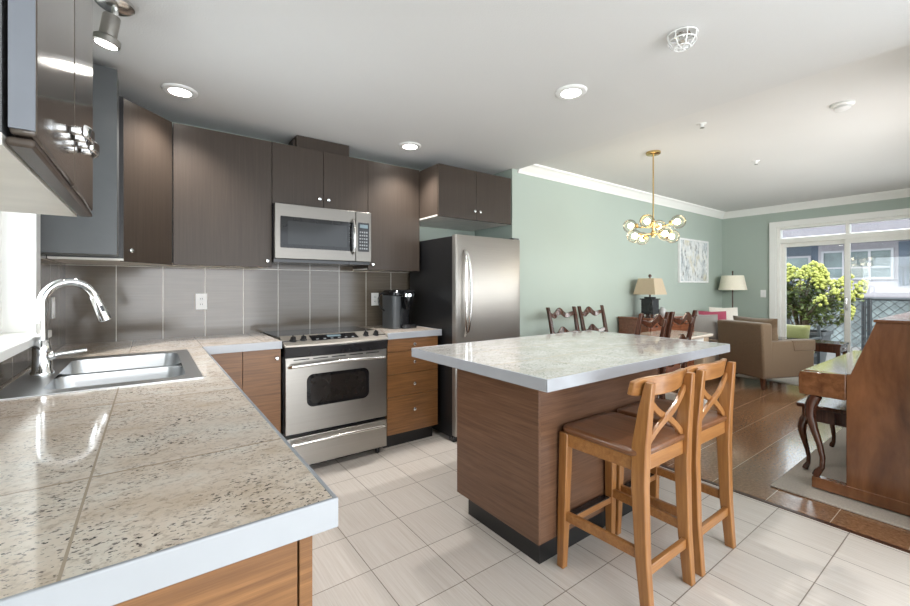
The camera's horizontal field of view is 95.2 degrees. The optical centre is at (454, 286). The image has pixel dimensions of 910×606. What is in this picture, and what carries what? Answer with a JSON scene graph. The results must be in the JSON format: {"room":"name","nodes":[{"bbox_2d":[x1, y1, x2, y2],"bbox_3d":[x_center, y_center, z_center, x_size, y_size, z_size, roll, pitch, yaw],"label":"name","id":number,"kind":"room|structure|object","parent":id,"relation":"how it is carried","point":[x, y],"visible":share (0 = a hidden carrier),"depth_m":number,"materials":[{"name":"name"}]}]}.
{"room":"kitchen","nodes":[
{"label":"kitchen","id":0,"kind":"room"},
{"bbox_2d":[172,122,474,366],"bbox_3d":[-1.222,0.054,3.575,3.460,2.431,0.150,0,0,-36],"label":"wall","id":1,"kind":"structure","parent":0,"point":[425,233],"depth_m":4.21,"materials":[{"name":"green paint"}]},
{"bbox_2d":[195,293,206,309],"bbox_3d":[-1.839,0.105,3.012,0.072,0.116,0.008,0,0,-36],"label":"wall outlet","id":2,"kind":"object","parent":1,"relation":"attached to","point":[201,298],"visible":1,"depth_m":3.01,"materials":[{"name":"white plastic"}]},
{"bbox_2d":[171,123,271,267],"bbox_3d":[-1.648,-0.596,2.945,0.590,0.908,0.359,0,0,-36],"label":"upper cabinet","id":3,"kind":"object","parent":1,"relation":"attached to","point":[222,181],"visible":0.98,"depth_m":2.81,"materials":[{"name":"brown laminate"}]},
{"bbox_2d":[66,264,409,343],"bbox_3d":[-1.431,0.083,3.323,2.494,0.565,0.010,0,0,-36],"label":"backsplash","id":4,"kind":"structure","parent":1,"relation":"attached to","point":[142,302],"depth_m":3.07,"materials":[{"name":"grey tile"}]},
{"bbox_2d":[272,142,367,212],"bbox_3d":[-1.109,-0.826,3.341,0.743,0.448,0.359,0,0,-36],"label":"upper cabinet","id":5,"kind":"object","parent":1,"relation":"attached to","point":[300,176],"visible":0.87,"depth_m":3.20,"materials":[{"name":"brown laminate"}]},
{"bbox_2d":[272,202,370,266],"bbox_3d":[-1.078,-0.391,3.297,0.739,0.422,0.444,0,0,-36],"label":"microwave","id":6,"kind":"object","parent":5,"relation":"attached to","point":[301,234],"visible":1,"depth_m":3.14,"materials":[{"name":"silver metal"}]},
{"bbox_2d":[371,293,378,305],"bbox_3d":[-0.736,0.112,3.821,0.072,0.116,0.008,0,0,-36],"label":"wall outlet","id":7,"kind":"object","parent":1,"relation":"attached to","point":[374,296],"visible":0.98,"depth_m":3.81,"materials":[{"name":"white plastic"}]},
{"bbox_2d":[353,160,418,271],"bbox_3d":[-0.608,-0.596,3.709,0.498,0.908,0.359,0,0,-36],"label":"upper cabinet","id":8,"kind":"object","parent":1,"relation":"attached to","point":[393,191],"visible":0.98,"depth_m":3.58,"materials":[{"name":"brown laminate"}]},
{"bbox_2d":[419,163,510,230],"bbox_3d":[0.024,-0.821,3.987,0.841,0.443,0.659,0,0,-36],"label":"upper cabinet","id":9,"kind":"object","parent":1,"relation":"attached to","point":[450,197],"visible":0.99,"depth_m":3.71,"materials":[{"name":"brown laminate"}]},
{"bbox_2d":[93,0,909,174],"bbox_3d":[0.738,-1.286,0.964,3.530,0.250,6.680,0,0,-36],"label":"ceiling","id":10,"kind":"structure","parent":0,"point":[474,83],"depth_m":2.13,"materials":[{"name":"white paint"}]},
{"bbox_2d":[93,0,134,50],"bbox_3d":[-1.392,-1.070,1.695,0.139,0.182,0.130,0,0,-36],"label":"light","id":11,"kind":"object","parent":10,"relation":"attached to","point":[107,35],"visible":1,"depth_m":1.68,"materials":[{"name":"silver metal"}]},
{"bbox_2d":[161,83,197,98],"bbox_3d":[-1.625,-1.155,2.455,0.184,0.012,0.184,0,0,-36],"label":"recessed light","id":12,"kind":"object","parent":10,"relation":"in","point":[177,90],"visible":1,"depth_m":2.44,"materials":[{"name":"white plastic"}]},
{"bbox_2d":[288,135,348,155],"bbox_3d":[-1.113,-1.105,3.377,0.433,0.107,0.238,0,0,-36],"label":"duct cover","id":13,"kind":"object","parent":10,"relation":"attached to","point":[299,141],"visible":0.48,"depth_m":3.27,"materials":[{"name":"brown laminate"}]},
{"bbox_2d":[399,142,420,149],"bbox_3d":[-0.369,-1.155,3.412,0.184,0.012,0.184,0,0,-36],"label":"recessed light","id":14,"kind":"object","parent":10,"relation":"in","point":[404,145],"visible":1,"depth_m":3.38,"materials":[{"name":"white plastic"}]},
{"bbox_2d":[555,84,586,99],"bbox_3d":[0.689,-1.155,2.468,0.184,0.012,0.184,0,0,-36],"label":"recessed light","id":15,"kind":"object","parent":10,"relation":"in","point":[572,91],"visible":1,"depth_m":2.45,"materials":[{"name":"white plastic"}]},
{"bbox_2d":[666,26,697,51],"bbox_3d":[1.042,-1.127,1.906,0.130,0.069,0.130,0,0,-36],"label":"guard","id":16,"kind":"object","parent":10,"relation":"attached to","point":[680,35],"visible":1,"depth_m":1.89,"materials":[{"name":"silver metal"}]},
{"bbox_2d":[475,169,721,336],"bbox_3d":[2.351,0.020,5.838,4.980,2.500,0.730,0,0,-36],"label":"wall","id":17,"kind":"structure","parent":0,"point":[575,249],"depth_m":4.83,"materials":[{"name":"green paint"}]},
{"bbox_2d":[517,164,725,218],"bbox_3d":[2.560,-1.180,5.486,4.760,0.100,0.086,0,0,-36],"label":"trim","id":18,"kind":"structure","parent":17,"relation":"attached to","point":[536,170],"depth_m":4.97,"materials":[{"name":"white paint"}]},
{"bbox_2d":[678,238,708,282],"bbox_3d":[3.614,-0.390,6.290,0.930,0.650,0.034,0,0,-36],"label":"framed picture","id":19,"kind":"object","parent":17,"relation":"attached to","point":[693,255],"visible":0.9,"depth_m":6.27,"materials":[{"name":"paper"}]},
{"bbox_2d":[310,373,909,605],"bbox_3d":[2.717,1.310,2.416,8.440,0.080,6.680,0,0,-36],"label":"floor","id":20,"kind":"structure","parent":0,"point":[405,535],"depth_m":2.03,"materials":[{"name":"beige tile"}]},
{"bbox_2d":[55,375,311,605],"bbox_3d":[-1.315,0.838,1.651,0.676,0.864,2.782,0,0,-36],"label":"base cabinet","id":21,"kind":"object","parent":20,"relation":"on","point":[280,576],"visible":0.03,"depth_m":0.66,"materials":[{"name":"brown laminate"}]},
{"bbox_2d":[0,333,337,605],"bbox_3d":[-1.130,0.382,1.778,1.128,0.050,2.834,0,0,-36],"label":"countertop","id":22,"kind":"structure","parent":21,"relation":"on","point":[109,496],"depth_m":0.75,"materials":[{"name":"beige stone"}]},
{"bbox_2d":[29,278,111,375],"bbox_3d":[-1.615,0.158,1.763,0.083,0.392,0.269,0,0,31],"label":"faucet","id":23,"kind":"object","parent":22,"relation":"on","point":[42,354],"visible":1,"depth_m":1.68,"materials":[{"name":"silver metal"}]},
{"bbox_2d":[0,349,203,399],"bbox_3d":[-1.491,0.440,1.826,0.583,0.172,0.898,0,0,-36],"label":"sink","id":24,"kind":"object","parent":22,"relation":"in","point":[78,374],"visible":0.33,"depth_m":1.78,"materials":[{"name":"metal"}]},
{"bbox_2d":[211,349,280,432],"bbox_3d":[-1.506,0.838,2.852,0.457,0.864,0.619,0,0,-36],"label":"base cabinet","id":25,"kind":"object","parent":20,"relation":"on","point":[257,373],"visible":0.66,"depth_m":2.69,"materials":[{"name":"brown laminate"}]},
{"bbox_2d":[263,326,387,465],"bbox_3d":[-0.992,0.799,3.198,0.760,0.941,0.701,0,0,-36],"label":"stove","id":26,"kind":"object","parent":20,"relation":"on","point":[334,379],"visible":0.85,"depth_m":2.95,"materials":[{"name":"silver metal"}]},
{"bbox_2d":[263,326,371,339],"bbox_3d":[-1.046,0.357,3.273,0.760,0.016,0.515,0,0,-36],"label":"cooktop","id":27,"kind":"object","parent":26,"relation":"in","point":[283,334],"depth_m":3.21,"materials":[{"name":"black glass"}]},
{"bbox_2d":[383,336,437,447],"bbox_3d":[-0.501,0.838,3.590,0.473,0.864,0.619,0,0,-36],"label":"base cabinet","id":28,"kind":"object","parent":20,"relation":"on","point":[412,382],"visible":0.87,"depth_m":3.35,"materials":[{"name":"orange wood"}]},
{"bbox_2d":[362,325,441,339],"bbox_3d":[-0.500,0.382,3.607,0.504,0.050,0.631,0,0,-36],"label":"countertop","id":29,"kind":"structure","parent":28,"relation":"on","point":[420,331],"depth_m":3.42,"materials":[{"name":"beige stone"}]},
{"bbox_2d":[378,289,416,328],"bbox_3d":[-0.511,0.190,3.634,0.294,0.336,0.266,0,0,-36],"label":"coffee maker","id":30,"kind":"object","parent":29,"relation":"on","point":[397,303],"visible":1,"depth_m":3.58,"materials":[{"name":"grey plastic"}]},
{"bbox_2d":[401,323,416,328],"bbox_3d":[-0.455,0.340,3.679,0.144,0.034,0.250,0,0,-36],"label":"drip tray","id":31,"kind":"object","parent":30,"relation":"on","point":[403,325],"depth_m":3.58,"materials":[{"name":"black plastic"}]},
{"bbox_2d":[410,234,519,441],"bbox_3d":[0.103,0.413,3.844,0.728,1.713,0.824,0,0,-36],"label":"refrigerator","id":32,"kind":"object","parent":20,"relation":"on","point":[467,287],"visible":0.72,"depth_m":3.54,"materials":[{"name":"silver metal"}]},
{"bbox_2d":[457,368,657,563],"bbox_3d":[0.600,0.838,2.381,1.015,0.864,0.606,0,0,-36],"label":"kitchen island","id":33,"kind":"object","parent":20,"relation":"on","point":[508,433],"visible":0.49,"depth_m":2.02,"materials":[{"name":"brown wood"}]},
{"bbox_2d":[411,330,729,392],"bbox_3d":[0.736,0.383,2.522,1.700,0.051,1.035,0,0,-36],"label":"island countertop","id":34,"kind":"structure","parent":33,"relation":"on","point":[547,363],"depth_m":2.20,"materials":[{"name":"grey stone"}]},
{"bbox_2d":[546,306,579,333],"bbox_3d":[1.208,0.735,4.007,0.430,1.070,0.530,0,0,-36],"label":"dining chair","id":35,"kind":"object","parent":20,"relation":"on","point":[558,311],"visible":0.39,"depth_m":4.18,"materials":[{"name":"brown wood"}]},
{"bbox_2d":[577,305,607,331],"bbox_3d":[1.599,0.735,4.294,0.430,1.070,0.530,0,0,-36],"label":"dining chair","id":36,"kind":"object","parent":20,"relation":"on","point":[588,309],"visible":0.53,"depth_m":4.49,"materials":[{"name":"brown wood"}]},
{"bbox_2d":[557,368,694,605],"bbox_3d":[0.756,0.809,1.842,0.414,0.922,0.433,0,0,-36],"label":"bar stool","id":37,"kind":"object","parent":20,"relation":"on","point":[640,444],"visible":1,"depth_m":1.77,"materials":[{"name":"honey pine"},{"name":"brown leather"}]},
{"bbox_2d":[634,312,669,398],"bbox_3d":[1.429,0.735,3.436,0.430,1.070,0.530,0,0,-36],"label":"dining chair","id":38,"kind":"object","parent":20,"relation":"on","point":[663,323],"visible":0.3,"depth_m":3.21,"materials":[{"name":"brown wood"}]},
{"bbox_2d":[618,313,696,372],"bbox_3d":[2.580,0.814,5.255,1.140,0.912,0.431,0,0,-36],"label":"sideboard","id":39,"kind":"object","parent":20,"relation":"on","point":[627,324],"visible":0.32,"depth_m":5.04,"materials":[{"name":"red wood"}]},
{"bbox_2d":[633,274,666,315],"bbox_3d":[2.433,0.099,5.185,0.284,0.518,0.284,0,0,-36],"label":"table lamp","id":40,"kind":"object","parent":39,"relation":"on","point":[649,286],"visible":0.92,"depth_m":5.12,"materials":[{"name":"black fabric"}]},
{"bbox_2d":[659,307,665,315],"bbox_3d":[2.594,0.305,5.204,0.100,0.104,0.100,0,0,-36],"label":"vase","id":41,"kind":"object","parent":39,"relation":"on","point":[662,310],"visible":0.86,"depth_m":5.17,"materials":[{"name":"white ceramic"}]},
{"bbox_2d":[615,358,735,576],"bbox_3d":[1.101,0.809,2.096,0.414,0.922,0.433,0,0,-36],"label":"bar stool","id":42,"kind":"object","parent":20,"relation":"on","point":[708,424],"visible":0.73,"depth_m":2.02,"materials":[{"name":"honey pine"},{"name":"brown leather"}]},
{"bbox_2d":[640,330,712,406],"bbox_3d":[2.038,0.885,4.237,1.500,0.770,0.520,0,0,-36],"label":"dining table","id":43,"kind":"object","parent":20,"relation":"on","point":[697,336],"visible":0.06,"depth_m":4.47,"materials":[{"name":"white paint"}]},
{"bbox_2d":[659,310,697,399],"bbox_3d":[1.801,0.735,3.697,0.430,1.070,0.530,0,0,-36],"label":"dining chair","id":44,"kind":"object","parent":20,"relation":"on","point":[687,316],"visible":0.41,"depth_m":3.47,"materials":[{"name":"brown wood"}]},
{"bbox_2d":[694,332,718,364],"bbox_3d":[3.706,0.850,6.063,1.350,0.840,0.450,0,0,-36],"label":"sofa","id":45,"kind":"object","parent":20,"relation":"on","point":[714,358],"visible":0.07,"depth_m":5.57,"materials":[{"name":"beige fabric"}]},
{"bbox_2d":[693,314,717,339],"bbox_3d":[3.485,0.555,5.814,0.360,0.344,0.165,0,0,18],"label":"cushion","id":46,"kind":"object","parent":45,"relation":"on","point":[703,323],"visible":0.6,"depth_m":5.77,"materials":[{"name":"beige fabric"}]},
{"bbox_2d":[698,311,726,319],"bbox_3d":[3.709,0.530,5.966,0.360,0.365,0.149,0,0,15],"label":"cushion","id":47,"kind":"object","parent":45,"relation":"on","point":[721,314],"visible":0.2,"depth_m":5.97,"materials":[{"name":"fabric"}]},
{"bbox_2d":[709,307,737,319],"bbox_3d":[3.997,0.505,6.165,0.380,0.406,0.159,0,0,15],"label":"cushion","id":48,"kind":"object","parent":45,"relation":"on","point":[730,312],"visible":0.23,"depth_m":6.15,"materials":[{"name":"white fabric"}]},
{"bbox_2d":[718,271,746,307],"bbox_3d":[4.415,0.505,6.609,0.390,1.530,0.390,0,0,-36],"label":"floor lamp","id":49,"kind":"object","parent":20,"relation":"on","point":[732,282],"visible":0.62,"depth_m":6.47,"materials":[{"name":"beige fabric"}]},
{"bbox_2d":[735,374,798,385],"bbox_3d":[4.784,1.267,5.633,0.940,0.006,1.460,0,0,-36],"label":"area rug","id":50,"kind":"object","parent":20,"relation":"on","point":[791,380],"visible":0.04,"depth_m":5.68,"materials":[{"name":"fabric"}]},
{"bbox_2d":[717,315,814,389],"bbox_3d":[4.097,0.827,5.445,0.949,0.874,0.672,0,0,-13],"label":"armchair","id":51,"kind":"object","parent":50,"relation":"on","point":[756,349],"visible":0.91,"depth_m":5.14,"materials":[{"name":"beige fabric"}]},
{"bbox_2d":[733,315,777,340],"bbox_3d":[3.902,0.589,5.401,0.223,0.398,0.630,0,0,-13],"label":"cushion","id":52,"kind":"object","parent":51,"relation":"on","point":[773,322],"depth_m":5.16,"materials":[{"name":"beige fabric"}]},
{"bbox_2d":[778,337,848,356],"bbox_3d":[4.926,1.004,5.811,0.420,0.519,0.801,0,0,-36],"label":"coffee table","id":53,"kind":"object","parent":50,"relation":"on","point":[837,347],"visible":0.48,"depth_m":5.52,"materials":[{"name":"brown wood"}]},
{"bbox_2d":[660,464,909,552],"bbox_3d":[1.484,1.268,2.932,0.026,0.004,2.930,0,0,-36],"label":"trim","id":54,"kind":"structure","parent":20,"relation":"on","point":[664,466],"depth_m":2.27,"materials":[{"name":"brown wood"}]},
{"bbox_2d":[771,427,909,530],"bbox_3d":[3.091,1.264,2.874,2.015,0.012,0.915,0,0,-36],"label":"area rug","id":55,"kind":"object","parent":20,"relation":"on","point":[798,480],"visible":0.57,"depth_m":2.65,"materials":[{"name":"beige carpet"}]},
{"bbox_2d":[796,396,845,469],"bbox_3d":[2.763,1.026,2.971,0.770,0.462,0.330,0,0,-36],"label":"piano bench","id":56,"kind":"object","parent":55,"relation":"on","point":[830,411],"visible":0.39,"depth_m":2.84,"materials":[{"name":"brown wood"}]},
{"bbox_2d":[799,312,909,515],"bbox_3d":[3.017,0.722,2.768,1.476,1.072,0.792,0,0,-36],"label":"piano","id":57,"kind":"object","parent":55,"relation":"on","point":[873,382],"visible":1,"depth_m":2.38,"materials":[{"name":"brown wood"}]},
{"bbox_2d":[537,44,909,211],"bbox_3d":[3.459,-1.325,4.388,4.910,0.190,3.220,0,0,-36],"label":"ceiling","id":58,"kind":"structure","parent":0,"point":[806,150],"depth_m":3.64,"materials":[{"name":"white paint"}]},
{"bbox_2d":[623,150,685,244],"bbox_3d":[1.808,-0.816,3.790,0.481,0.829,0.481,0,0,10],"label":"chandelier","id":59,"kind":"object","parent":58,"relation":"hanging from","point":[652,153],"visible":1,"depth_m":3.78,"materials":[{"name":"gold metal"}]},
{"bbox_2d":[698,122,706,128],"bbox_3d":[1.860,-1.213,3.127,0.060,0.034,0.060,0,0,-36],"label":"sprinkler","id":60,"kind":"object","parent":58,"relation":"attached to","point":[701,124],"visible":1,"depth_m":3.12,"materials":[{"name":"white plastic"}]},
{"bbox_2d":[830,100,854,111],"bbox_3d":[2.603,-1.208,2.791,0.124,0.043,0.124,0,0,-36],"label":"smoke detector","id":61,"kind":"object","parent":58,"relation":"attached to","point":[844,105],"visible":1,"depth_m":2.76,"materials":[{"name":"white plastic"}]},
{"bbox_2d":[722,197,909,317],"bbox_3d":[5.422,0.020,5.736,0.150,2.500,3.070,0,0,-36],"label":"wall","id":62,"kind":"structure","parent":0,"point":[745,240],"depth_m":6.54,"materials":[{"name":"green paint"}]},
{"bbox_2d":[760,290,765,297],"bbox_3d":[4.792,0.105,6.460,0.010,0.116,0.072,0,0,-36],"label":"wall switch","id":63,"kind":"object","parent":62,"relation":"attached to","point":[762,292],"visible":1,"depth_m":6.46,"materials":[{"name":"white plastic"}]},
{"bbox_2d":[723,188,909,218],"bbox_3d":[5.289,-1.180,5.718,0.086,0.100,2.920,0,0,-36],"label":"trim","id":64,"kind":"structure","parent":62,"relation":"attached to","point":[900,193],"depth_m":5.85,"materials":[{"name":"white paint"}]},
{"bbox_2d":[769,208,909,351],"bbox_3d":[5.418,0.140,5.686,0.175,2.260,1.825,0,0,-36],"label":"door","id":65,"kind":"structure","parent":62,"relation":"in","point":[778,246],"depth_m":5.93,"materials":[{"name":"white paint"}]},
{"bbox_3d":[-0.571,0.054,-0.091,0.160,2.431,6.530,0,0,-36],"label":"wall","id":66,"kind":"structure","parent":0,"visible":0},
{"bbox_2d":[0,211,51,362],"bbox_3d":[-1.659,-0.352,1.409,0.262,1.175,1.235,0,0,-36],"label":"window","id":67,"kind":"structure","parent":66,"relation":"in","point":[20,233],"depth_m":1.85,"materials":[{"name":"white paint"}]},
{"bbox_2d":[0,253,65,388],"bbox_3d":[-1.594,0.083,1.447,0.010,0.565,2.820,0,0,-36],"label":"backsplash","id":68,"kind":"structure","parent":66,"relation":"attached to","point":[11,368],"depth_m":2.20,"materials":[{"name":"grey tile"}]},
{"bbox_2d":[0,0,99,216],"bbox_3d":[-0.699,-0.634,0.531,0.367,0.992,0.516,0,0,-36],"label":"upper cabinet","id":69,"kind":"object","parent":66,"relation":"attached to","point":[48,146],"visible":1,"depth_m":0.51,"materials":[{"name":"brown laminate"}]},
{"bbox_2d":[51,297,54,318],"bbox_3d":[-2.166,0.112,2.243,0.010,0.116,0.072,0,0,-36],"label":"wall switch","id":70,"kind":"object","parent":66,"relation":"attached to","point":[52,298],"visible":1,"depth_m":2.21,"materials":[{"name":"white plastic"}]},
{"bbox_2d":[41,64,171,265],"bbox_3d":[-1.983,-0.631,2.433,0.549,0.978,0.766,0,0,-36],"label":"upper cabinet","id":71,"kind":"object","parent":66,"relation":"attached to","point":[130,223],"visible":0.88,"depth_m":2.29,"materials":[{"name":"brown laminate"}]},
{"label":"outside","id":72,"kind":"structure","parent":0,"visible":0},
{"bbox_2d":[782,219,909,346],"bbox_3d":[11.681,-0.205,11.675,3.750,3.650,14.000,0,0,-36],"label":"building","id":73,"kind":"structure","parent":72,"point":[885,264],"depth_m":10.74,"materials":[{"name":"grey"}]},
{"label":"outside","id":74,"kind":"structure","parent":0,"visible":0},
{"bbox_2d":[814,347,860,364],"bbox_3d":[6.921,1.470,8.181,5.160,0.200,13.000,0,0,-36],"label":"ground","id":75,"kind":"structure","parent":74,"point":[829,356],"depth_m":8.43,"materials":[{"name":"grey concrete"}]},
{"bbox_2d":[787,324,821,363],"bbox_3d":[5.785,1.010,7.075,0.580,0.720,0.580,0,0,-36],"label":"patio chair","id":76,"kind":"object","parent":75,"relation":"on","point":[793,331],"visible":0.35,"depth_m":7.09,"materials":[{"name":"green fabric"}]},
{"bbox_2d":[787,324,810,338],"bbox_3d":[5.915,0.840,7.220,0.187,0.376,0.400,0,0,-36],"label":"cushion","id":77,"kind":"object","parent":76,"relation":"on","point":[793,331],"depth_m":7.14,"materials":[{"name":"green fabric"}]},
{"bbox_2d":[814,351,826,363],"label":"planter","id":78,"kind":"object","parent":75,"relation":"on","point":[823,354],"depth_m":7.43,"materials":[{"name":"grey"}]},
{"bbox_2d":[809,329,833,340],"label":"planter","id":79,"kind":"object","parent":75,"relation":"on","point":[825,334],"depth_m":7.38,"materials":[{"name":"grey"}]},
{"bbox_2d":[787,260,868,327],"bbox_3d":[6.523,0.192,7.622,1.081,1.319,1.543,0,0,-36],"label":"flowering shrub","id":80,"kind":"object","parent":79,"relation":"on","point":[809,304],"visible":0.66,"depth_m":7.43,"materials":[{"name":"green plant"}]},
{"bbox_2d":[787,297,909,353],"bbox_3d":[7.743,0.789,8.041,0.067,1.162,5.409,0,0,-36],"label":"fence","id":81,"kind":"object","parent":75,"relation":"on","point":[869,300],"visible":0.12,"depth_m":7.91,"materials":[{"name":"black metal"}]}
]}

